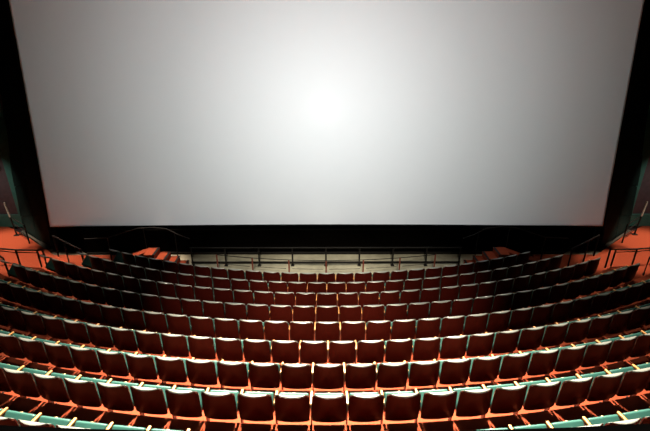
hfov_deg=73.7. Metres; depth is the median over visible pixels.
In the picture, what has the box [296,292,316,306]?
seat
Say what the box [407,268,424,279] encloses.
seat
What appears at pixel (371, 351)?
seat
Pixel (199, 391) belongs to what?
seat cushion
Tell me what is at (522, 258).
seat
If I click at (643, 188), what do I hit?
wall
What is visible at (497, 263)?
seat
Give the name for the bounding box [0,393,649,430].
floor
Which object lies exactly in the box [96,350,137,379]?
seat
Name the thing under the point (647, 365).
seat cushion
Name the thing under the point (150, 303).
seat
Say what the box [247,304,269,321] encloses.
seat
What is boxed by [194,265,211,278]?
seat
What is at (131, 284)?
seat
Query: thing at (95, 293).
seat
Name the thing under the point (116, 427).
seat
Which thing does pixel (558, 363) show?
seat cushion
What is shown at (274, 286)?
seat
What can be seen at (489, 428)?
seat cushion
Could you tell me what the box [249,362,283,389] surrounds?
seat
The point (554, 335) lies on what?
seat
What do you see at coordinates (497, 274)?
seat
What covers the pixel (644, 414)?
seat
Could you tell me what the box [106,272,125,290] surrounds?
seat
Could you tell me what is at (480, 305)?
seat
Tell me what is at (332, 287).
seat
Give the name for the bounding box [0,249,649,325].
floor
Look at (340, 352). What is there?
seat
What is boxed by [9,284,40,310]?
seat
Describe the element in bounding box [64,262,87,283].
seat
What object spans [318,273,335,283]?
seat
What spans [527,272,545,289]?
seat
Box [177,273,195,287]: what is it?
seat
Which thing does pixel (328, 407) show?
seat
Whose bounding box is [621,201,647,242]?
railing
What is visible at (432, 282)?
seat
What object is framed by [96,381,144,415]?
seat
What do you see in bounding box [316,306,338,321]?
seat
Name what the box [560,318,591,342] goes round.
seat
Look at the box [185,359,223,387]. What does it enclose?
seat
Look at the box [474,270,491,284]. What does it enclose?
seat
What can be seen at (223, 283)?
seat
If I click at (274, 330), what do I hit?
seat
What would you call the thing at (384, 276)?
seat
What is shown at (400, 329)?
seat
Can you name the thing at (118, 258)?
seat cushion
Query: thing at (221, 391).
seat cushion
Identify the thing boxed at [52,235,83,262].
guard railing
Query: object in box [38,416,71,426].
seat cushion
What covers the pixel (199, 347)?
seat
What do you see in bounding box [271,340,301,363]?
seat
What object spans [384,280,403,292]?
seat
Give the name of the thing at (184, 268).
seat
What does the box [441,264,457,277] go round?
seat
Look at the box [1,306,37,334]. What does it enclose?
seat
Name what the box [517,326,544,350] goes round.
seat
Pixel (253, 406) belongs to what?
seat
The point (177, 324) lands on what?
seat
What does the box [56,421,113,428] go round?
seat
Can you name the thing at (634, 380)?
seat
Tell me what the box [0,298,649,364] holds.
floor
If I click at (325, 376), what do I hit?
seat
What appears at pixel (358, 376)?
seat
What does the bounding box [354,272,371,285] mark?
seat
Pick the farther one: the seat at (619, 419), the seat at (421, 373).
the seat at (421, 373)
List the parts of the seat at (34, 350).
trim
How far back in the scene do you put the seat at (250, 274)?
13.18 m
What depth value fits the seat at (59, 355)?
7.93 m
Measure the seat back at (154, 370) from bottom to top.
0.275 m
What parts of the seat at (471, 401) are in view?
trim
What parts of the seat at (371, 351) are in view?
trim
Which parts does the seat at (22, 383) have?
trim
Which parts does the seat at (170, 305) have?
trim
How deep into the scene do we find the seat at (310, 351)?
8.40 m
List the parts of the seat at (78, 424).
trim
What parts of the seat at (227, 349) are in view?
trim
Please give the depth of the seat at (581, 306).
10.21 m
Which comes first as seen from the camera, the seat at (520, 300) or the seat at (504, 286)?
the seat at (520, 300)
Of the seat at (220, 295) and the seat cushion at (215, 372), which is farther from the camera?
the seat at (220, 295)
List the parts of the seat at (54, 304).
trim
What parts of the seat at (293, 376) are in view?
trim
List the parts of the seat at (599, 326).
trim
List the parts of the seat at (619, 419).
armrest, trim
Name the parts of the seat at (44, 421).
trim, armrest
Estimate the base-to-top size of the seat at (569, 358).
0.931 m
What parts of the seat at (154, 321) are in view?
trim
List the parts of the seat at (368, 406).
trim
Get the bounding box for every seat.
[0,259,38,288]
[0,281,25,306]
[0,304,18,329]
[0,330,15,358]
[0,333,37,363]
[0,363,29,398]
[0,407,7,416]
[0,410,41,425]
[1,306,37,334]
[3,368,57,403]
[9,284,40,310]
[18,337,60,367]
[18,416,76,427]
[20,311,56,338]
[25,268,51,292]
[25,288,57,314]
[32,373,84,407]
[38,272,65,296]
[39,254,75,279]
[41,315,77,343]
[42,293,74,318]
[43,342,85,372]
[53,276,80,300]
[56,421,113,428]
[60,297,93,322]
[63,319,99,347]
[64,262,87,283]
[64,377,112,411]
[68,280,97,303]
[69,346,110,375]
[76,252,104,271]
[77,265,94,284]
[80,301,111,326]
[85,283,112,303]
[86,323,122,350]
[91,269,109,287]
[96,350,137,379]
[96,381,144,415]
[100,304,130,329]
[102,259,117,273]
[102,287,123,307]
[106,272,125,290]
[109,249,136,265]
[110,327,146,353]
[112,425,150,429]
[115,262,131,276]
[121,290,142,310]
[121,308,152,331]
[122,276,141,293]
[125,353,165,382]
[130,265,146,279]
[130,384,176,418]
[135,255,150,268]
[135,330,170,356]
[139,279,158,295]
[140,293,162,312]
[143,311,168,332]
[145,268,162,282]
[149,258,164,271]
[151,429,189,430]
[155,357,194,385]
[157,281,176,297]
[160,296,182,314]
[161,270,178,284]
[161,333,195,359]
[163,260,179,273]
[165,387,209,420]
[166,314,191,335]
[175,284,195,299]
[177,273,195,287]
[178,263,194,276]
[181,298,203,316]
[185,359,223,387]
[188,336,221,360]
[190,316,214,337]
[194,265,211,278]
[194,286,214,301]
[195,275,213,289]
[201,389,243,422]
[203,300,225,318]
[211,267,228,278]
[213,277,231,289]
[214,288,233,303]
[214,318,241,339]
[215,338,247,361]
[217,361,253,388]
[225,302,247,320]
[228,269,245,280]
[231,279,249,290]
[234,290,253,304]
[237,390,277,423]
[239,319,265,339]
[243,339,274,362]
[245,270,262,281]
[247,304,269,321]
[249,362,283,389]
[250,280,268,292]
[254,291,274,306]
[263,271,280,282]
[264,321,290,341]
[269,281,287,293]
[270,305,293,323]
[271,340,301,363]
[274,391,312,424]
[275,292,295,309]
[281,272,299,283]
[281,362,313,390]
[288,282,307,296]
[290,321,315,341]
[293,305,316,323]
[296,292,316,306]
[299,273,317,285]
[300,340,328,363]
[308,282,326,294]
[312,391,348,424]
[313,362,345,390]
[315,322,340,341]
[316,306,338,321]
[317,293,337,305]
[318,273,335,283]
[327,282,346,293]
[329,340,356,363]
[336,272,353,285]
[338,292,358,309]
[339,305,361,323]
[341,321,365,341]
[345,362,376,389]
[347,282,365,296]
[349,390,384,423]
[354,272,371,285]
[357,339,384,362]
[359,292,379,307]
[362,305,384,323]
[366,281,384,293]
[366,320,390,340]
[372,271,389,282]
[377,361,408,388]
[379,291,399,306]
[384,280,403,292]
[384,303,406,321]
[384,338,412,361]
[384,389,420,422]
[390,270,407,281]
[391,319,415,339]
[399,289,419,304]
[403,278,421,290]
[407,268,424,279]
[407,302,429,319]
[407,359,439,386]
[412,337,440,360]
[415,317,440,338]
[418,387,456,420]
[419,288,439,303]
[421,277,440,289]
[424,267,441,277]
[429,300,451,318]
[438,357,470,384]
[439,275,457,288]
[439,286,458,301]
[439,315,464,336]
[439,335,467,358]
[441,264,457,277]
[450,298,472,316]
[452,384,492,417]
[457,262,473,275]
[457,272,475,286]
[458,283,477,298]
[463,313,488,334]
[466,332,494,356]
[467,354,501,381]
[471,295,493,314]
[473,260,488,273]
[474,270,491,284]
[476,281,496,297]
[483,425,512,429]
[486,310,510,331]
[486,381,527,414]
[488,257,503,270]
[490,267,507,281]
[491,293,513,311]
[492,329,520,353]
[494,278,513,295]
[494,351,530,378]
[502,254,516,267]
[506,264,522,278]
[508,307,532,328]
[510,290,532,309]
[511,275,530,292]
[513,421,552,428]
[515,251,530,265]
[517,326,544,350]
[518,378,560,410]
[520,261,536,276]
[522,348,559,375]
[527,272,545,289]
[529,286,550,306]
[529,304,553,325]
[534,258,550,273]
[541,323,568,346]
[543,268,560,286]
[547,254,562,271]
[547,283,567,302]
[549,344,586,371]
[550,300,573,322]
[550,374,593,406]
[551,416,603,427]
[557,265,574,283]
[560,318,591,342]
[564,279,584,299]
[569,296,592,318]
[571,261,588,279]
[575,340,612,366]
[579,369,624,402]
[580,275,599,295]
[582,257,600,275]
[582,314,612,338]
[585,292,610,313]
[587,411,640,425]
[593,271,613,291]
[599,335,636,362]
[602,288,627,309]
[602,310,633,333]
[604,267,627,287]
[609,364,649,397]
[616,263,639,283]
[616,283,643,305]
[620,306,649,328]
[622,330,649,357]
[622,409,649,423]
[631,280,649,300]
[636,363,649,390]
[639,303,649,323]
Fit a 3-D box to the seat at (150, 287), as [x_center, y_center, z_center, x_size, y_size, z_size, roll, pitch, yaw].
[-4.858,2.132,12.230,0.566,0.931,0.430,6,24,14]
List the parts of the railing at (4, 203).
post, post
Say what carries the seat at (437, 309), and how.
on the floor at (642, 258)
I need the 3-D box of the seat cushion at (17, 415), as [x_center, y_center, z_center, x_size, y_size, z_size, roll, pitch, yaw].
[-4.343,2.965,6.105,0.464,0.275,0.296,4,23,9]
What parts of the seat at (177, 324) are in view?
trim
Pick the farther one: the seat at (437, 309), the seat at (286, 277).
the seat at (286, 277)
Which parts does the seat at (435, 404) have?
trim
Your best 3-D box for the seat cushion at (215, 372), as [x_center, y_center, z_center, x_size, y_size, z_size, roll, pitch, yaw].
[-2.150,2.787,7.796,0.464,0.275,0.296,2,23,5]
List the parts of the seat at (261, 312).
trim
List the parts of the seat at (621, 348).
trim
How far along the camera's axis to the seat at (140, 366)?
7.66 m
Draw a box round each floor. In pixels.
[0,227,115,268]
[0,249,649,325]
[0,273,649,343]
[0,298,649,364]
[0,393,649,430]
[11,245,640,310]
[52,240,599,278]
[532,226,649,268]
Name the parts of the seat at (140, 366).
trim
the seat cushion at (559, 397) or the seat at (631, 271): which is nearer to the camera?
the seat cushion at (559, 397)
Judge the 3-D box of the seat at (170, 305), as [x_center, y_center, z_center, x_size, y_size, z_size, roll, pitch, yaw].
[-3.783,2.366,10.944,0.566,0.931,0.430,4,24,10]
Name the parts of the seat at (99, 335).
trim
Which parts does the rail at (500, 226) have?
rail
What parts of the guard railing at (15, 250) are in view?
rail, rail, post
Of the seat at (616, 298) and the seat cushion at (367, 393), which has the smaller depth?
the seat cushion at (367, 393)
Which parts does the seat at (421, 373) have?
trim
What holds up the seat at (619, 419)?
on the floor at (639, 402)
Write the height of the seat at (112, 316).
0.931 m
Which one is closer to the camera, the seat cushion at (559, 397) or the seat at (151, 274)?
the seat cushion at (559, 397)
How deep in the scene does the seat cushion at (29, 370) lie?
7.24 m
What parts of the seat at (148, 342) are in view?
trim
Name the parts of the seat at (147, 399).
trim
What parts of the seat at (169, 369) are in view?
trim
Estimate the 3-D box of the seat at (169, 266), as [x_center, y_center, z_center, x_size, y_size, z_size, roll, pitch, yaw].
[-4.846,1.811,13.975,0.566,0.931,0.430,7,24,15]
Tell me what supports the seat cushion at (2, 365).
on the seat at (4, 385)
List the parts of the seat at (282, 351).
trim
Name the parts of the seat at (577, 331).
trim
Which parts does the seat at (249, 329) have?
trim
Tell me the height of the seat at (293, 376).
0.931 m
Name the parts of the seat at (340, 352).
trim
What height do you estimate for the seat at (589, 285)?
0.931 m
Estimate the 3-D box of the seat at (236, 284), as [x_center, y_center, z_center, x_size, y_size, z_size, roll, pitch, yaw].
[-2.416,2.185,12.692,0.566,0.931,0.430,3,23,7]
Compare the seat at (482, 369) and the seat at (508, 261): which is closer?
the seat at (482, 369)
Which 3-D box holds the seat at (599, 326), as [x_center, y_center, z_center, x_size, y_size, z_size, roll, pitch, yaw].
[5.827,2.463,9.368,0.566,0.931,0.430,-6,24,-14]
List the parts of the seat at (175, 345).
trim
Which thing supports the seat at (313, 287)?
on the floor
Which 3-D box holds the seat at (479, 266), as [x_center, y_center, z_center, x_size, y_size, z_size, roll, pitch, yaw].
[4.969,1.796,14.010,0.566,0.931,0.430,-7,24,-15]
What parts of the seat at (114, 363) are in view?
trim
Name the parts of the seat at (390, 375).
trim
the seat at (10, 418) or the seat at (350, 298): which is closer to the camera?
the seat at (10, 418)
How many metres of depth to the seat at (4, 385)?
7.17 m
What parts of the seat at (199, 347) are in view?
trim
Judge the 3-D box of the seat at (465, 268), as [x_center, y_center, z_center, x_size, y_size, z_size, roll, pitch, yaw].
[4.437,1.856,13.870,0.566,0.931,0.430,-6,24,-14]
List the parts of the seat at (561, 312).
trim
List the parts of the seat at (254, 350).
trim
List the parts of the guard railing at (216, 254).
rail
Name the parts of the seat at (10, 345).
trim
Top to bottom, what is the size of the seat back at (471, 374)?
0.275 m
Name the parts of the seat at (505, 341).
trim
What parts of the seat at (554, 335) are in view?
trim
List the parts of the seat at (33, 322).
trim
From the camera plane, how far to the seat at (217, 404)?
6.54 m
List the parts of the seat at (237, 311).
trim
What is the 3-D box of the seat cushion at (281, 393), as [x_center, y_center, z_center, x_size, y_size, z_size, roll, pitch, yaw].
[-0.491,2.952,6.749,0.464,0.275,0.296,0,23,1]
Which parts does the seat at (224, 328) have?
trim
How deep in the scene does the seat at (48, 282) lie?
11.71 m
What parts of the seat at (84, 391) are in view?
trim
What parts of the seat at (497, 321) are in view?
trim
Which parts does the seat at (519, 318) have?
trim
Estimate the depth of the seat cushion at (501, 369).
7.90 m
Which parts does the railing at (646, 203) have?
post, post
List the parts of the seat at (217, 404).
trim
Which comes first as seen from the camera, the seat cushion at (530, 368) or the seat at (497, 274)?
the seat cushion at (530, 368)
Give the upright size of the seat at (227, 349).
0.931 m
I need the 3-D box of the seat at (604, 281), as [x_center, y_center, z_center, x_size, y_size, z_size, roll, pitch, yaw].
[7.624,1.908,12.016,0.566,0.931,0.430,-9,25,-21]
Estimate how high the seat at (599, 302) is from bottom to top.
0.931 m
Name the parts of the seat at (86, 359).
trim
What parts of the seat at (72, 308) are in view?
trim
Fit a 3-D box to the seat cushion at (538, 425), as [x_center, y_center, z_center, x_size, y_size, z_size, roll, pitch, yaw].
[2.829,3.053,5.900,0.464,0.275,0.296,-3,23,-6]
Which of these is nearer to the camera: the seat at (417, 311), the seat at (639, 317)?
the seat at (639, 317)
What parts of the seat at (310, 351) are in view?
trim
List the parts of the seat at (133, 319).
trim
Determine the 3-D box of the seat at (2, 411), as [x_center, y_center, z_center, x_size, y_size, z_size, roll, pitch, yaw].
[-5.145,2.971,6.218,1.112,0.931,0.435,5,24,11]
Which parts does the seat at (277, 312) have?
trim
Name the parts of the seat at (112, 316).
trim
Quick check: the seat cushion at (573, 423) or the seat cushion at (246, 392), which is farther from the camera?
the seat cushion at (246, 392)
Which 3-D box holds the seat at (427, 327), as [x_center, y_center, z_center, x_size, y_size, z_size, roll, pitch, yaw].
[2.287,2.598,9.740,0.566,0.931,0.430,-2,23,-6]
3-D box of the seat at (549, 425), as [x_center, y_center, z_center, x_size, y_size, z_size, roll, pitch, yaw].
[2.854,3.118,5.874,0.566,0.931,0.430,-3,23,-6]
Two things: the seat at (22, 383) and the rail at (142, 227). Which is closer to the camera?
the seat at (22, 383)
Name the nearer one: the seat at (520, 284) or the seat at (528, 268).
the seat at (520, 284)
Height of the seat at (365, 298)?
0.931 m
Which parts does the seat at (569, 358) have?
trim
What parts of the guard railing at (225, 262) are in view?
rail, rail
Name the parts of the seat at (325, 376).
trim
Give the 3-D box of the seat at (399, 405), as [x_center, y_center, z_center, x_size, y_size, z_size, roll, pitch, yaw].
[1.192,3.007,6.744,0.566,0.931,0.430,-1,23,-3]
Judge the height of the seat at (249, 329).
0.931 m
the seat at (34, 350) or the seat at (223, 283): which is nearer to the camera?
the seat at (34, 350)
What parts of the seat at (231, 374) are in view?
trim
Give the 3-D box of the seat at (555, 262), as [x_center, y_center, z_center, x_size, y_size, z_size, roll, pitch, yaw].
[7.316,1.635,13.981,0.566,0.931,0.430,-10,25,-22]
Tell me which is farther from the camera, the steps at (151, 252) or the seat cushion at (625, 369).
the steps at (151, 252)
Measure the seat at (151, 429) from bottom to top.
0.931 m
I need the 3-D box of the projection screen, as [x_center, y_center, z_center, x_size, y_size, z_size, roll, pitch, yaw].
[0.068,-4.990,14.473,20.400,11.150,1.738,0,23,0]
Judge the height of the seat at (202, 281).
0.931 m
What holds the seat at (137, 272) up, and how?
on the floor
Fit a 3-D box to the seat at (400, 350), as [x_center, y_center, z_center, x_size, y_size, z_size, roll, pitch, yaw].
[1.462,2.757,8.680,0.566,0.931,0.430,-2,23,-4]
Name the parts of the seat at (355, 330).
trim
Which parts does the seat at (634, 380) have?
trim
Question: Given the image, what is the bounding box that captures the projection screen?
[6,0,646,228]
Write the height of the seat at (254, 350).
0.931 m
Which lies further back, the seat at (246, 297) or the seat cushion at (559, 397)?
the seat at (246, 297)
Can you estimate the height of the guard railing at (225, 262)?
0.730 m
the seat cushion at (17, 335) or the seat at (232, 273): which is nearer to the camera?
the seat cushion at (17, 335)
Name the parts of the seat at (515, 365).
trim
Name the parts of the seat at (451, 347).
trim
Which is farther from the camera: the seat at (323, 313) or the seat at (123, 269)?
the seat at (123, 269)
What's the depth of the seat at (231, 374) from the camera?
7.49 m
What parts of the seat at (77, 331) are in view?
trim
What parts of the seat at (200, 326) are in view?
trim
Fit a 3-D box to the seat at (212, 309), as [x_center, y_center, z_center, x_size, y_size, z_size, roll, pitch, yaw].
[-2.690,2.437,10.777,0.566,0.931,0.430,3,23,7]
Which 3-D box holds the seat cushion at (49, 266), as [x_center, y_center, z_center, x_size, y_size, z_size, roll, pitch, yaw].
[-8.476,1.524,13.527,0.464,0.275,0.296,10,25,23]
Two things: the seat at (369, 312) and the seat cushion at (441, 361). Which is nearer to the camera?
the seat cushion at (441, 361)
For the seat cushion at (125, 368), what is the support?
on the seat at (114, 363)
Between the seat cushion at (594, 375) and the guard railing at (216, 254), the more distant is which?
the guard railing at (216, 254)
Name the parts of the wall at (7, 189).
corner post, band rail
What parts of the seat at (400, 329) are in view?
trim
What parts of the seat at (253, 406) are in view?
trim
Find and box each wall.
[0,0,59,252]
[0,92,22,231]
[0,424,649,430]
[56,227,594,254]
[593,0,649,251]
[629,105,649,230]
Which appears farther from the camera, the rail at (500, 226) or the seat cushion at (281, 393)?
the rail at (500, 226)
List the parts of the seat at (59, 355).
trim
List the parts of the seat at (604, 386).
trim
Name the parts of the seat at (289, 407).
trim, armrest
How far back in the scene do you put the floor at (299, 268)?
15.68 m
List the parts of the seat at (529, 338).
trim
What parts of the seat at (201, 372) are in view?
trim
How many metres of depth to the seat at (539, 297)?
11.08 m
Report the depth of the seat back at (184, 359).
7.81 m
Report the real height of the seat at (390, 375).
0.931 m
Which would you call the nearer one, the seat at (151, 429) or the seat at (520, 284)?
the seat at (151, 429)
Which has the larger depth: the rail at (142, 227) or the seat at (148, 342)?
the rail at (142, 227)
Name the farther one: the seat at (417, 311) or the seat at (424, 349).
the seat at (417, 311)
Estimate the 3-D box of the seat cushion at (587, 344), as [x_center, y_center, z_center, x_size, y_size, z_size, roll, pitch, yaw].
[5.000,2.607,8.218,0.464,0.275,0.296,-5,24,-12]
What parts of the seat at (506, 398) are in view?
trim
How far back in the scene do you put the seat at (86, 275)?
12.63 m
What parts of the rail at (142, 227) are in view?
rail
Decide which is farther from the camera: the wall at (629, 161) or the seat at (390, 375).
the wall at (629, 161)
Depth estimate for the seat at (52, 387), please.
6.86 m
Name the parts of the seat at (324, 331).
trim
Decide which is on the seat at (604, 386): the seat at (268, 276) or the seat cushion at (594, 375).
the seat cushion at (594, 375)
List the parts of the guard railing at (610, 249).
post, post, rail, post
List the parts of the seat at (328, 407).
trim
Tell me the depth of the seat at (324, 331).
9.39 m
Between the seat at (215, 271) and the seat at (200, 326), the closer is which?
the seat at (200, 326)
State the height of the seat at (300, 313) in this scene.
0.931 m
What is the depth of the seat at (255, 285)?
12.36 m
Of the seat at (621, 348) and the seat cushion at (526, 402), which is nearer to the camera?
the seat cushion at (526, 402)
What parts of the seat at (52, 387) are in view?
trim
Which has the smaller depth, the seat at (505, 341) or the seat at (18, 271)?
the seat at (505, 341)
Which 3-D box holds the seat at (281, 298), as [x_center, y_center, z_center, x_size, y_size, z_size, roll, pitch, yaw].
[-1.038,2.372,11.668,0.566,0.931,0.430,1,23,3]
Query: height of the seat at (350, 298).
0.931 m
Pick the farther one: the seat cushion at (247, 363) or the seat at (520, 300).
the seat at (520, 300)
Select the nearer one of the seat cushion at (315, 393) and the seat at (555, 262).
the seat cushion at (315, 393)
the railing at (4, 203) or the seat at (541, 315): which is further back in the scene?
the railing at (4, 203)
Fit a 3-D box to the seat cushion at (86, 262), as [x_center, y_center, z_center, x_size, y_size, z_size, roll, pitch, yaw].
[-7.703,1.500,14.169,0.464,0.275,0.296,10,25,22]
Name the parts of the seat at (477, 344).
trim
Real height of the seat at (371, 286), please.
0.931 m
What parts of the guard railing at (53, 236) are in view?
post, rail, post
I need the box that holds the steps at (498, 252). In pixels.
[463,247,538,263]
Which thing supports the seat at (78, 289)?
on the floor at (642, 258)
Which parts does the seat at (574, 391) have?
trim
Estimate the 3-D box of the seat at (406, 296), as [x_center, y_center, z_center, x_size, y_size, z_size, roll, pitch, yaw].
[2.278,2.329,11.770,0.566,0.931,0.430,-3,23,-6]
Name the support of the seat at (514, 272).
on the floor
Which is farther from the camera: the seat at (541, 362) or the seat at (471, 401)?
the seat at (541, 362)
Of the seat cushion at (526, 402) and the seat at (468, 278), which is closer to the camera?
the seat cushion at (526, 402)
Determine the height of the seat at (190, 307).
0.931 m
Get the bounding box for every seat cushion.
[0,363,19,369]
[4,410,36,420]
[7,263,24,277]
[12,334,32,338]
[22,368,47,382]
[35,338,55,347]
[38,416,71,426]
[45,258,60,270]
[50,373,76,396]
[59,343,80,364]
[74,421,107,428]
[80,377,107,401]
[81,255,91,267]
[84,347,106,366]
[110,351,132,370]
[111,381,138,404]
[113,252,123,262]
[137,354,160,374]
[143,384,171,408]
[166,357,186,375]
[176,387,204,408]
[195,359,217,376]
[210,390,238,406]
[225,361,248,374]
[244,391,273,402]
[279,392,308,395]
[314,393,343,394]
[349,392,378,397]
[384,391,413,406]
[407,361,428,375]
[419,389,447,407]
[438,359,459,377]
[452,387,481,407]
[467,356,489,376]
[483,428,507,429]
[486,384,513,407]
[494,353,517,371]
[513,424,546,428]
[518,380,545,404]
[522,350,545,370]
[549,346,570,365]
[550,376,576,399]
[551,419,583,427]
[575,342,595,354]
[579,372,605,387]
[587,414,619,425]
[599,337,619,342]
[609,367,633,380]
[622,332,641,337]
[636,363,649,368]
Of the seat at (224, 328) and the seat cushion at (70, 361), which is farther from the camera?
the seat at (224, 328)
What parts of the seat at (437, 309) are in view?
trim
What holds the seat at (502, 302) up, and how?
on the floor at (642, 258)
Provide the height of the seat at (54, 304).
0.931 m
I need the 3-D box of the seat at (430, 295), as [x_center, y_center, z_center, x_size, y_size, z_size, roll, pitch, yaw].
[2.826,2.299,11.839,0.566,0.931,0.430,-3,23,-8]
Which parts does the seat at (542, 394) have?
trim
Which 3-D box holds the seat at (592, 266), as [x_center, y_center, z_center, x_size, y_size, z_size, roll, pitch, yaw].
[8.099,1.661,13.332,0.566,0.931,0.430,-11,25,-23]
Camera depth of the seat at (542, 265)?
13.50 m
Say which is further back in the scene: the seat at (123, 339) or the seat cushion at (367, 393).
the seat at (123, 339)
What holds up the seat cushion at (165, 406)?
on the seat at (147, 399)
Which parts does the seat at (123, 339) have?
trim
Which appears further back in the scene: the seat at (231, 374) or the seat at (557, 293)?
the seat at (557, 293)
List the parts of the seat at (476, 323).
trim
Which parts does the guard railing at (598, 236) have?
post, post, rail, post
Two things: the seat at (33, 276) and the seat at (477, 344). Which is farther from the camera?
the seat at (33, 276)
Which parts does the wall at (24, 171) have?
panel, panel, panel, panel, panel, panel, panel, panel, panel, panel, panel, panel, panel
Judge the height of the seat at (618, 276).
0.931 m
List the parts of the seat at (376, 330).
trim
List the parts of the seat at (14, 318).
trim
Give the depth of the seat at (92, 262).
13.76 m
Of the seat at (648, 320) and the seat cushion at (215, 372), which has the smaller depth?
the seat cushion at (215, 372)
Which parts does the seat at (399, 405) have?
trim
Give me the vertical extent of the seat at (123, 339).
0.931 m
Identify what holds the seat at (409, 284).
on the floor
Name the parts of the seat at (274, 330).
trim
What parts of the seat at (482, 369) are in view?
trim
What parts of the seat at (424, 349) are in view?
trim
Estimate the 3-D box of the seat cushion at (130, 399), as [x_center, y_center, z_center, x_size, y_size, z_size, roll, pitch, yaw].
[-3.249,2.865,6.951,0.464,0.275,0.296,3,23,7]
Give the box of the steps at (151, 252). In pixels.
[132,247,188,263]
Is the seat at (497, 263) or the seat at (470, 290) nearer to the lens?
the seat at (470, 290)
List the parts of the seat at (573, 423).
armrest, trim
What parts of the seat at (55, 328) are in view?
trim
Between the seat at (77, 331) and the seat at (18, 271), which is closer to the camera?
the seat at (77, 331)
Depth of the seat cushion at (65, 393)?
7.12 m
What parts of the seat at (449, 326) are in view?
trim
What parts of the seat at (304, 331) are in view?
trim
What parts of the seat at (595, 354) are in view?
trim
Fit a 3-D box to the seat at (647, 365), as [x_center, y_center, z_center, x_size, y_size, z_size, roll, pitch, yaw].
[5.578,2.756,7.332,0.566,0.931,0.430,-5,24,-13]
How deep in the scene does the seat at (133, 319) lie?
9.81 m
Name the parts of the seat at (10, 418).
trim, armrest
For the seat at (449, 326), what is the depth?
9.56 m
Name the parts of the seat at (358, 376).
trim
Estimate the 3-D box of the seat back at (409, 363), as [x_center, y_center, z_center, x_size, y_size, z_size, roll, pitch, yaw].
[1.719,2.802,7.762,0.464,0.275,0.296,-2,23,-4]
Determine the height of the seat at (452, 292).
0.931 m
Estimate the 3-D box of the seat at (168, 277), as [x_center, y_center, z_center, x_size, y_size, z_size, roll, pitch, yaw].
[-4.585,2.015,13.091,0.566,0.931,0.430,6,24,14]
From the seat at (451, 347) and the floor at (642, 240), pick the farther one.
the floor at (642, 240)
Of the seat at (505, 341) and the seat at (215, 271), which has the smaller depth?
the seat at (505, 341)
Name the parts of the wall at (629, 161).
panel, panel, panel, panel, panel, panel, panel, panel, panel, panel, panel, panel, panel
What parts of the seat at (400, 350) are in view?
trim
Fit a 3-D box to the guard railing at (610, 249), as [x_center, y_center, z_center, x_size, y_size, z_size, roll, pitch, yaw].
[10.613,1.216,13.949,3.518,0.685,0.099,-4,23,-9]
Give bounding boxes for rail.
[0,255,9,276]
[84,227,189,259]
[463,226,568,258]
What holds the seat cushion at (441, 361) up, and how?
on the seat at (452, 371)
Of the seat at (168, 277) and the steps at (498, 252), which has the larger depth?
the steps at (498, 252)
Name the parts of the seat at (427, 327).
trim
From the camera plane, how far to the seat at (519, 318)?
9.83 m
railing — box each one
[0,248,46,266]
[3,202,29,243]
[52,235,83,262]
[189,247,461,265]
[216,254,435,272]
[567,234,599,266]
[604,247,649,267]
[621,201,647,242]
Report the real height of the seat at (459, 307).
0.931 m
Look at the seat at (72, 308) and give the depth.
10.18 m
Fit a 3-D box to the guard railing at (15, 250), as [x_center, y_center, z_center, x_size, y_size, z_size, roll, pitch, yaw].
[-10.497,1.239,13.896,3.518,0.685,0.099,4,23,9]
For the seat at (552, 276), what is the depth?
12.47 m
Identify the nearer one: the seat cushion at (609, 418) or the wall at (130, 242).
the seat cushion at (609, 418)
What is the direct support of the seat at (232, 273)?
on the floor
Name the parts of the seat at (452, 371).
trim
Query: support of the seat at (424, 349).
on the floor at (647, 301)
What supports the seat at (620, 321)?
on the floor at (647, 301)
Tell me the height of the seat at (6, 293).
0.931 m
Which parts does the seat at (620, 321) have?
trim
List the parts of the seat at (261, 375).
trim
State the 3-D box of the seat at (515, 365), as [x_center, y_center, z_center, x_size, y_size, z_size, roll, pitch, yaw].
[3.395,2.792,7.909,0.566,0.931,0.430,-3,23,-8]
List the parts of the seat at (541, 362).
trim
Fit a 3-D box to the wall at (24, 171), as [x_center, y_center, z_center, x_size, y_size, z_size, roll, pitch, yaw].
[-11.186,-5.561,15.053,3.648,13.643,1.596,17,28,34]
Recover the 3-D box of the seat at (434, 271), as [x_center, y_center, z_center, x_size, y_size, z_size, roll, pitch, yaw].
[3.361,1.955,13.638,0.566,0.931,0.430,-4,24,-10]
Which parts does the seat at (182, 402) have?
trim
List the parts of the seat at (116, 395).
trim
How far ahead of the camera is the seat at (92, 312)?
10.04 m

